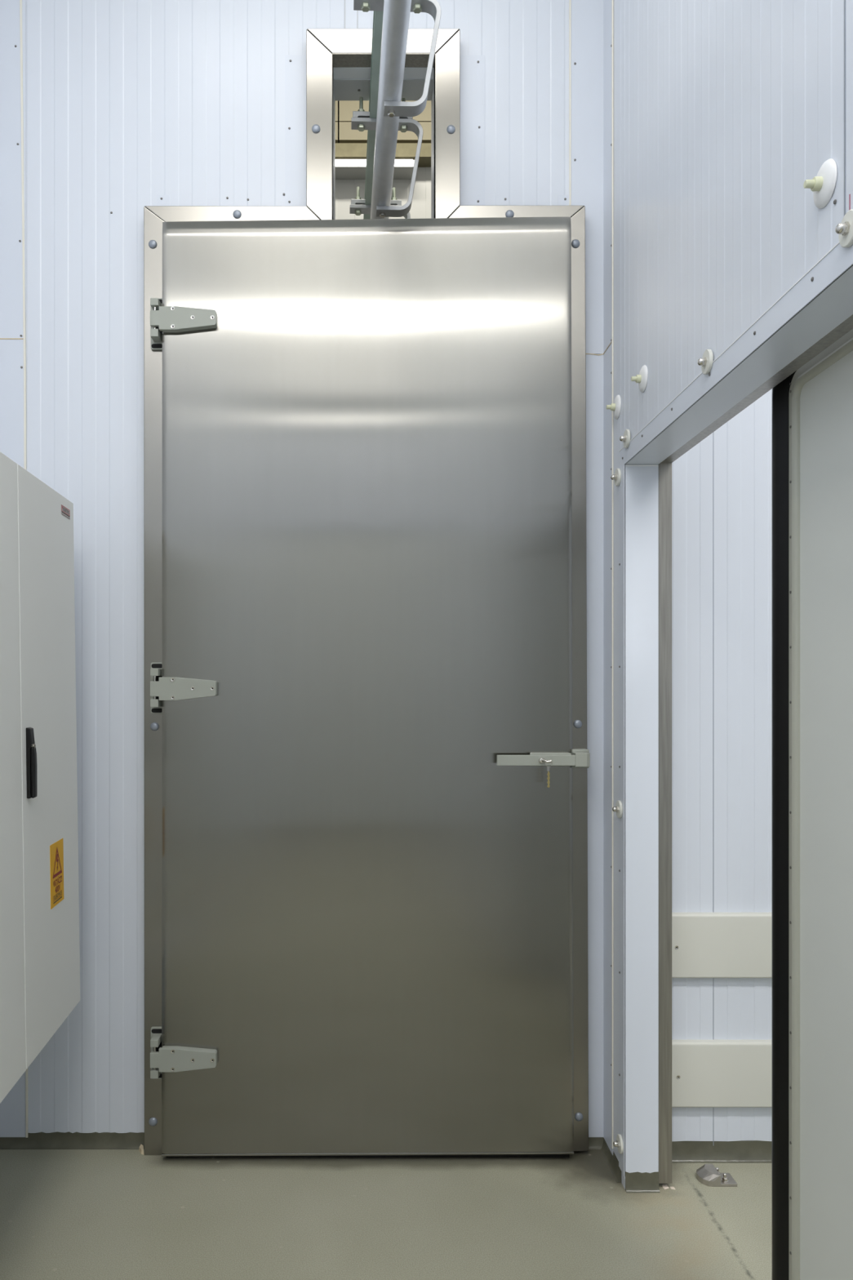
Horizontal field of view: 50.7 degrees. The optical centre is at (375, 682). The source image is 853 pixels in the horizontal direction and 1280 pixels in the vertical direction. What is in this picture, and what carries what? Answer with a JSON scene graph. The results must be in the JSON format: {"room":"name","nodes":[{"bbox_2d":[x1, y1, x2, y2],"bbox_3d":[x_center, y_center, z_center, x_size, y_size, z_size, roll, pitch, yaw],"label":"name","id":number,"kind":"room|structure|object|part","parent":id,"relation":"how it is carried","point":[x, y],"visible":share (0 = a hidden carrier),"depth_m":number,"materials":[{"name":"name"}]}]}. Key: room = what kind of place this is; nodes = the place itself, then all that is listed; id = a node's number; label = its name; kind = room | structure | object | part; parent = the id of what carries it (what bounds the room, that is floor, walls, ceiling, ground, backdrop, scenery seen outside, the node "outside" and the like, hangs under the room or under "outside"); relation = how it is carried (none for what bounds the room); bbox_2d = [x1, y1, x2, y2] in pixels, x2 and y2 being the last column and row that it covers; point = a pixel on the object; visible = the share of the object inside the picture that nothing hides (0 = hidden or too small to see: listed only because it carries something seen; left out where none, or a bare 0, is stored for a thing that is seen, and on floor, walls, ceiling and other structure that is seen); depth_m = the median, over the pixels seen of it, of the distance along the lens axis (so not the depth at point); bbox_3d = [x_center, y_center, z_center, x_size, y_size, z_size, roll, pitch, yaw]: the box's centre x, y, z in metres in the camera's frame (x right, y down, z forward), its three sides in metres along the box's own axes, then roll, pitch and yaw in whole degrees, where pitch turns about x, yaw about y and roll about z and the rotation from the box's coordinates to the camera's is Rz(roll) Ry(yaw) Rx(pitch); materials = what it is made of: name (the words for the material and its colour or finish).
{"room":"processing plant","nodes":[
{"label":"processing plant","id":0,"kind":"room"},
{"bbox_2d":[25,0,568,1133],"bbox_3d":[-0.231,-0.596,2.694,1.975,3.900,0.152,0,0,0],"label":"wall","id":1,"kind":"structure","parent":0,"point":[129,103],"depth_m":2.62,"materials":[{"name":"metal"}]},
{"bbox_2d":[0,0,27,1137],"bbox_3d":[-1.066,-0.611,2.570,0.105,3.870,0.100,0,0,0],"label":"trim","id":2,"kind":"structure","parent":1,"relation":"attached to","point":[14,1107],"depth_m":2.62,"materials":[{"name":"paint"}]},
{"bbox_2d":[0,1131,144,1149],"bbox_3d":[-0.895,1.332,2.614,0.447,0.045,0.013,0,0,0],"label":"baseboard","id":3,"kind":"structure","parent":1,"relation":"attached to","point":[38,1140],"depth_m":2.62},
{"bbox_2d":[156,195,169,205],"bbox_3d":[-0.619,-1.402,2.619,0.036,0.041,0.006,0,0,0],"label":"screw","id":4,"kind":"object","parent":1,"relation":"attached to","point":[162,200],"depth_m":2.62,"materials":[{"name":"paint"}]},
{"bbox_2d":[283,55,306,206],"bbox_3d":[-0.226,-1.604,2.619,0.087,0.454,0.006,0,0,0],"label":"trim","id":5,"kind":"structure","parent":1,"relation":"attached to","point":[295,193],"depth_m":2.62,"materials":[{"name":"paint"}]},
{"bbox_2d":[143,28,588,1155],"bbox_3d":[-0.026,-0.261,2.595,1.277,3.234,0.055,0,0,0],"label":"trim","id":6,"kind":"structure","parent":1,"relation":"attached to","point":[321,43],"depth_m":2.58,"materials":[{"name":"metal"}]},
{"bbox_2d":[150,217,590,1157],"bbox_3d":[-0.020,0.013,2.530,1.245,2.670,0.092,0,0,0],"label":"door","id":7,"kind":"structure","parent":1,"relation":"in","point":[361,689],"depth_m":2.54,"materials":[{"name":"metal"}]},
{"bbox_3d":[-0.624,1.058,2.570,0.037,0.146,0.010,0,0,0],"label":"plate","id":8,"kind":"part","parent":7,"relation":"part of","materials":[{"name":"grey metal"}]},
{"bbox_3d":[-0.624,0.015,2.570,0.037,0.146,0.010,0,0,0],"label":"plate","id":9,"kind":"part","parent":7,"relation":"part of","materials":[{"name":"grey metal"}]},
{"bbox_3d":[-0.624,-1.026,2.570,0.037,0.146,0.010,0,0,0],"label":"plate","id":10,"kind":"part","parent":7,"relation":"part of","materials":[{"name":"grey metal"}]},
{"bbox_3d":[-0.540,1.060,2.530,0.186,0.065,0.022,0,0,0],"label":"arm","id":11,"kind":"part","parent":7,"relation":"part of","materials":[{"name":"grey metal"}]},
{"bbox_3d":[-0.540,0.016,2.530,0.186,0.065,0.022,0,0,0],"label":"arm","id":12,"kind":"part","parent":7,"relation":"part of","materials":[{"name":"grey metal"}]},
{"bbox_3d":[-0.540,-1.024,2.530,0.186,0.065,0.022,0,0,0],"label":"arm","id":13,"kind":"part","parent":7,"relation":"part of","materials":[{"name":"grey metal"}]},
{"bbox_3d":[-0.021,1.333,2.554,1.167,0.012,0.032,0,0,0],"label":"rail","id":14,"kind":"part","parent":7,"relation":"part of","materials":[{"name":"metal"}]},
{"bbox_3d":[0.447,0.215,2.498,0.218,0.029,0.013,0,0,0],"label":"lever","id":15,"kind":"part","parent":7,"relation":"part of","materials":[{"name":"grey metal"}]},
{"bbox_2d":[541,759,551,787],"bbox_3d":[0.472,0.250,2.478,0.031,0.078,0.012,0,0,31],"label":"pin","id":16,"kind":"object","parent":7,"relation":"hanging from","point":[542,760],"visible":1,"depth_m":2.47,"materials":[{"name":"silver metal"}]},
{"bbox_3d":[0.477,0.266,2.472,0.007,0.045,0.002,0,0,0],"label":"key blade","id":17,"kind":"part","parent":16,"relation":"part of","materials":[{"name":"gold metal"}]},
{"bbox_2d":[332,53,435,219],"bbox_3d":[0.024,-1.578,2.675,0.303,0.464,0.199,0,0,0],"label":"trim","id":18,"kind":"structure","parent":1,"relation":"attached to","point":[351,73],"depth_m":2.66,"materials":[{"name":"metal"}]},
{"bbox_2d":[349,0,440,219],"bbox_3d":[0.125,-1.608,0.434,0.218,0.368,7.000,0,0,-2],"label":"rail","id":19,"kind":"object","parent":1,"relation":"attached to","point":[387,115],"visible":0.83,"depth_m":2.37,"materials":[{"name":"silver metal"}]},
{"bbox_3d":[-0.047,-1.723,3.236,0.083,0.020,0.038,0,0,-2],"label":"clamp plate","id":20,"kind":"part","parent":19,"relation":"part of","materials":[{"name":"silver metal"}]},
{"bbox_3d":[-0.028,-1.723,2.741,0.083,0.020,0.038,0,0,-2],"label":"clamp plate","id":21,"kind":"part","parent":19,"relation":"part of","materials":[{"name":"silver metal"}]},
{"bbox_3d":[0.054,-1.723,3.239,0.079,0.020,0.038,0,0,-2],"label":"clamp plate","id":22,"kind":"part","parent":19,"relation":"part of","materials":[{"name":"silver metal"}]},
{"bbox_3d":[0.073,-1.723,2.745,0.079,0.020,0.038,0,0,-2],"label":"clamp plate","id":23,"kind":"part","parent":19,"relation":"part of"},
{"bbox_2d":[460,55,484,205],"bbox_3d":[0.275,-1.604,2.619,0.089,0.454,0.006,0,0,0],"label":"trim","id":24,"kind":"structure","parent":1,"relation":"attached to","point":[472,67],"depth_m":2.62,"materials":[{"name":"paint"}]},
{"bbox_2d":[557,195,568,205],"bbox_3d":[0.550,-1.402,2.619,0.036,0.041,0.006,0,0,0],"label":"screw","id":25,"kind":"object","parent":1,"relation":"attached to","point":[562,200],"depth_m":2.62,"materials":[{"name":"paint"}]},
{"bbox_2d":[568,0,613,1155],"bbox_3d":[0.616,-0.611,2.567,0.102,3.870,0.107,0,0,0],"label":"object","id":26,"kind":"structure","parent":1,"relation":"attached to","point":[591,22],"depth_m":2.62,"materials":[{"name":"paint"}]},
{"bbox_2d":[588,1137,604,1149],"bbox_3d":[0.643,1.332,2.614,0.048,0.045,0.013,0,0,0],"label":"baseboard","id":27,"kind":"structure","parent":1,"relation":"attached to","point":[594,1143],"depth_m":2.62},
{"bbox_2d":[338,101,339,143],"bbox_3d":[0.050,-0.846,4.155,3.300,4.400,0.090,0,0,0],"label":"wall","id":28,"kind":"structure","parent":0,"point":[339,101],"depth_m":4.11,"materials":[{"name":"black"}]},
{"bbox_2d":[335,167,431,219],"bbox_3d":[0.050,-0.520,4.100,3.300,3.749,0.100,0,0,0],"label":"wall","id":29,"kind":"structure","parent":0,"point":[345,189],"depth_m":4.05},
{"bbox_2d":[335,159,414,179],"bbox_3d":[-0.393,-2.286,3.997,1.134,0.031,0.106,0,0,0],"label":"strip light","id":30,"kind":"object","parent":29,"relation":"attached to","point":[345,169],"visible":0.18,"depth_m":3.97,"materials":[{"name":"white plastic"}]},
{"bbox_2d":[335,159,413,166],"bbox_3d":[-0.393,-2.287,3.947,1.114,0.026,0.006,0,0,0],"label":"diffuser","id":31,"kind":"object","parent":30,"relation":"attached to","point":[339,162],"depth_m":3.94,"materials":[{"name":"white plastic"}]},
{"bbox_2d":[335,143,431,167],"bbox_3d":[-0.461,-2.357,4.045,2.909,0.060,0.150,0,0,0],"label":"beam","id":32,"kind":"structure","parent":29,"relation":"attached to","point":[343,151],"depth_m":3.97,"materials":[{"name":"beige concrete"}]},
{"bbox_2d":[335,101,431,143],"bbox_3d":[-0.461,-2.731,4.050,2.909,0.623,0.100,0,0,0],"label":"wall","id":33,"kind":"structure","parent":0,"point":[347,135],"depth_m":4.00,"materials":[{"name":"beige tile"}]},
{"bbox_2d":[0,1149,772,1279],"bbox_3d":[0.850,1.415,0.300,5.100,0.120,8.000,0,0,0],"label":"floor","id":34,"kind":"structure","parent":0,"point":[65,1214],"depth_m":2.27,"materials":[{"name":"beige concrete"}]},
{"bbox_2d":[138,1144,144,1154],"bbox_3d":[-0.677,1.348,2.598,0.014,0.012,0.046,0,0,-17],"label":"chip","id":35,"kind":"object","parent":34,"relation":"on","point":[141,1146],"visible":1,"depth_m":2.59,"materials":[{"name":"beige"}]},
{"bbox_2d":[662,1184,668,1189],"bbox_3d":[0.780,1.353,2.414,0.017,0.002,0.024,0,0,0],"label":"chip","id":36,"kind":"object","parent":34,"relation":"on","point":[664,1186],"visible":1,"depth_m":2.41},
{"bbox_2d":[696,1164,737,1186],"bbox_3d":[0.926,1.339,2.443,0.094,0.030,0.060,0,0,0],"label":"floor guide","id":37,"kind":"object","parent":34,"relation":"on","point":[708,1175],"visible":1,"depth_m":2.43,"materials":[{"name":"metal"}]},
{"bbox_3d":[0.951,1.351,2.441,0.045,0.008,0.055,0,0,0],"label":"plate","id":38,"kind":"part","parent":37,"relation":"part of","materials":[{"name":"metal"}]},
{"bbox_2d":[671,388,772,1141],"bbox_3d":[2.029,-0.596,2.600,2.543,3.900,0.100,0,0,0],"label":"wall","id":39,"kind":"structure","parent":0,"point":[722,486],"depth_m":2.55,"materials":[{"name":"metal"}]},
{"bbox_2d":[671,1039,772,1106],"bbox_3d":[1.853,1.105,2.539,2.095,0.184,0.024,0,0,0],"label":"board","id":40,"kind":"object","parent":39,"relation":"attached to","point":[706,1073],"visible":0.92,"depth_m":2.53,"materials":[{"name":"plastic"}]},
{"bbox_2d":[671,911,772,977],"bbox_3d":[1.853,0.742,2.539,2.095,0.181,0.024,0,0,0],"label":"board","id":41,"kind":"object","parent":39,"relation":"attached to","point":[705,944],"visible":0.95,"depth_m":2.53,"materials":[{"name":"plastic"}]},
{"bbox_2d":[671,1140,772,1162],"bbox_3d":[1.978,1.327,2.542,2.443,0.056,0.016,0,0,0],"label":"baseboard","id":42,"kind":"structure","parent":39,"relation":"attached to","point":[738,1151],"depth_m":2.55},
{"bbox_2d":[613,0,852,1189],"bbox_3d":[0.711,-0.596,-0.490,0.092,3.900,6.220,0,0,0],"label":"wall","id":43,"kind":"structure","parent":0,"point":[724,110],"depth_m":1.78,"materials":[{"name":"metal"}]},
{"bbox_2d":[600,1137,621,1182],"bbox_3d":[0.660,1.333,2.526,0.013,0.043,0.187,0,0,0],"label":"baseboard","id":44,"kind":"structure","parent":43,"relation":"attached to","point":[611,1160],"depth_m":2.51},
{"bbox_2d":[605,395,621,419],"bbox_3d":[0.651,-0.758,2.468,0.032,0.065,0.065,0,0,0],"label":"nylon fixing","id":45,"kind":"object","parent":43,"relation":"attached to","point":[615,406],"visible":1,"depth_m":2.46,"materials":[{"name":"beige plastic"}]},
{"bbox_2d":[613,395,621,419],"bbox_3d":[0.662,-0.758,2.468,0.010,0.065,0.065,0,0,0],"label":"washer","id":46,"kind":"object","parent":45,"relation":"in","point":[617,402],"depth_m":2.45,"materials":[{"name":"white plastic"}]},
{"bbox_2d":[610,468,621,486],"bbox_3d":[0.654,-0.561,2.451,0.022,0.048,0.048,0,0,0],"label":"washer fixing","id":47,"kind":"object","parent":43,"relation":"attached to","point":[616,477],"visible":1,"depth_m":2.44,"materials":[{"name":"white plastic"}]},
{"bbox_2d":[613,468,621,486],"bbox_3d":[0.661,-0.561,2.451,0.007,0.048,0.048,0,0,0],"label":"washer","id":48,"kind":"object","parent":47,"relation":"in","point":[617,476],"depth_m":2.44,"materials":[{"name":"white plastic"}]},
{"bbox_2d":[612,800,622,817],"bbox_3d":[0.654,0.342,2.435,0.022,0.048,0.048,0,0,0],"label":"washer fixing","id":49,"kind":"object","parent":43,"relation":"attached to","point":[618,808],"visible":1,"depth_m":2.43,"materials":[{"name":"white plastic"}]},
{"bbox_2d":[615,800,622,817],"bbox_3d":[0.661,0.342,2.435,0.007,0.048,0.048,0,0,0],"label":"washer","id":50,"kind":"object","parent":49,"relation":"in","point":[619,807],"depth_m":2.42,"materials":[{"name":"white plastic"}]},
{"bbox_2d":[613,1133,623,1153],"bbox_3d":[0.654,1.246,2.427,0.022,0.048,0.048,0,0,0],"label":"washer fixing","id":51,"kind":"object","parent":43,"relation":"attached to","point":[619,1143],"visible":1,"depth_m":2.42,"materials":[{"name":"white plastic"}]},
{"bbox_2d":[616,1133,623,1153],"bbox_3d":[0.661,1.246,2.427,0.007,0.048,0.048,0,0,0],"label":"washer","id":52,"kind":"object","parent":51,"relation":"in","point":[620,1144],"depth_m":2.42,"materials":[{"name":"white"}]},
{"bbox_2d":[619,429,630,448],"bbox_3d":[0.654,-0.643,2.362,0.022,0.048,0.048,0,0,0],"label":"washer fixing","id":53,"kind":"object","parent":43,"relation":"attached to","point":[625,438],"visible":1,"depth_m":2.35,"materials":[{"name":"white plastic"}]},
{"bbox_2d":[622,429,630,448],"bbox_3d":[0.661,-0.643,2.362,0.007,0.048,0.048,0,0,0],"label":"washer","id":54,"kind":"object","parent":53,"relation":"in","point":[626,437],"depth_m":2.35,"materials":[{"name":"white plastic"}]},
{"bbox_2d":[618,464,658,1177],"bbox_3d":[0.710,0.369,2.426,0.094,1.910,0.053,0,0,0],"label":"trim","id":55,"kind":"structure","parent":43,"relation":"attached to","point":[638,487],"depth_m":2.40,"materials":[{"name":"paint"}]},
{"bbox_2d":[631,364,648,392],"bbox_3d":[0.651,-0.755,2.228,0.032,0.065,0.065,0,0,0],"label":"nylon fixing","id":56,"kind":"object","parent":43,"relation":"attached to","point":[642,379],"visible":1,"depth_m":2.22,"materials":[{"name":"beige plastic"}]},
{"bbox_2d":[638,364,648,392],"bbox_3d":[0.662,-0.755,2.228,0.010,0.065,0.065,0,0,0],"label":"washer","id":57,"kind":"object","parent":56,"relation":"in","point":[643,374],"depth_m":2.21,"materials":[{"name":"white plastic"}]},
{"bbox_2d":[625,1171,660,1192],"bbox_3d":[0.713,1.330,2.393,0.089,0.049,0.014,0,0,0],"label":"baseboard","id":58,"kind":"object","parent":43,"relation":"attached to","point":[635,1182],"visible":1,"depth_m":2.40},
{"bbox_2d":[658,462,671,1182],"bbox_3d":[0.777,0.368,2.427,0.036,1.946,0.042,0,0,0],"label":"trim","id":59,"kind":"structure","parent":43,"relation":"attached to","point":[664,468],"depth_m":2.41,"materials":[{"name":"metal"}]},
{"bbox_2d":[697,349,713,374],"bbox_3d":[0.654,-0.640,1.790,0.022,0.048,0.048,0,0,0],"label":"washer fixing","id":60,"kind":"object","parent":43,"relation":"attached to","point":[706,362],"visible":1,"depth_m":1.78,"materials":[{"name":"white plastic"}]},
{"bbox_2d":[618,241,852,466],"bbox_3d":[0.710,-0.606,1.676,0.094,0.052,1.543,0,0,0],"label":"trim","id":61,"kind":"structure","parent":43,"relation":"attached to","point":[821,300],"depth_m":1.62,"materials":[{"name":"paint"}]},
{"bbox_2d":[772,328,852,1279],"bbox_3d":[0.867,0.335,1.104,0.106,2.015,1.508,0,0,0],"label":"door","id":62,"kind":"structure","parent":43,"relation":"in","point":[812,408],"depth_m":1.72,"materials":[{"name":"grey metal"}]},
{"bbox_2d":[803,158,837,208],"bbox_3d":[0.651,-0.738,1.328,0.032,0.065,0.065,0,0,0],"label":"nylon fixing","id":63,"kind":"object","parent":43,"relation":"attached to","point":[823,185],"visible":1,"depth_m":1.32,"materials":[{"name":"white plastic"}]},
{"bbox_2d":[835,209,852,247],"bbox_3d":[0.654,-0.634,1.252,0.022,0.048,0.048,0,0,0],"label":"washer fixing","id":64,"kind":"object","parent":43,"relation":"attached to","point":[844,229],"visible":1,"depth_m":1.25,"materials":[{"name":"white plastic"}]},
{"bbox_3d":[-1.168,-0.595,-0.490,0.100,3.900,6.220,0,0,0],"label":"wall","id":65,"kind":"structure","parent":0,"visible":0},
{"bbox_2d":[0,452,79,1102],"bbox_3d":[-0.924,0.190,1.823,0.323,1.356,1.240,-1,0,-3],"label":"electrical cabinet","id":66,"kind":"object","parent":65,"relation":"attached to","point":[40,948],"visible":1,"depth_m":2.10,"materials":[{"name":"metal"}]},
{"bbox_3d":[-0.776,0.188,1.608,0.016,1.356,0.796,-1,0,-3],"label":"door","id":67,"kind":"part","parent":66,"relation":"part of","materials":[{"name":"paint"}]},
{"bbox_3d":[-0.786,0.182,2.048,0.013,0.161,0.025,-1,0,-3],"label":"handle","id":68,"kind":"part","parent":66,"relation":"part of","materials":[{"name":"black plastic"}]},
{"bbox_3d":[-0.779,0.203,2.048,0.009,0.117,0.021,-1,0,-3],"label":"swing lever","id":69,"kind":"part","parent":66,"relation":"part of","materials":[{"name":"black plastic"}]}
]}

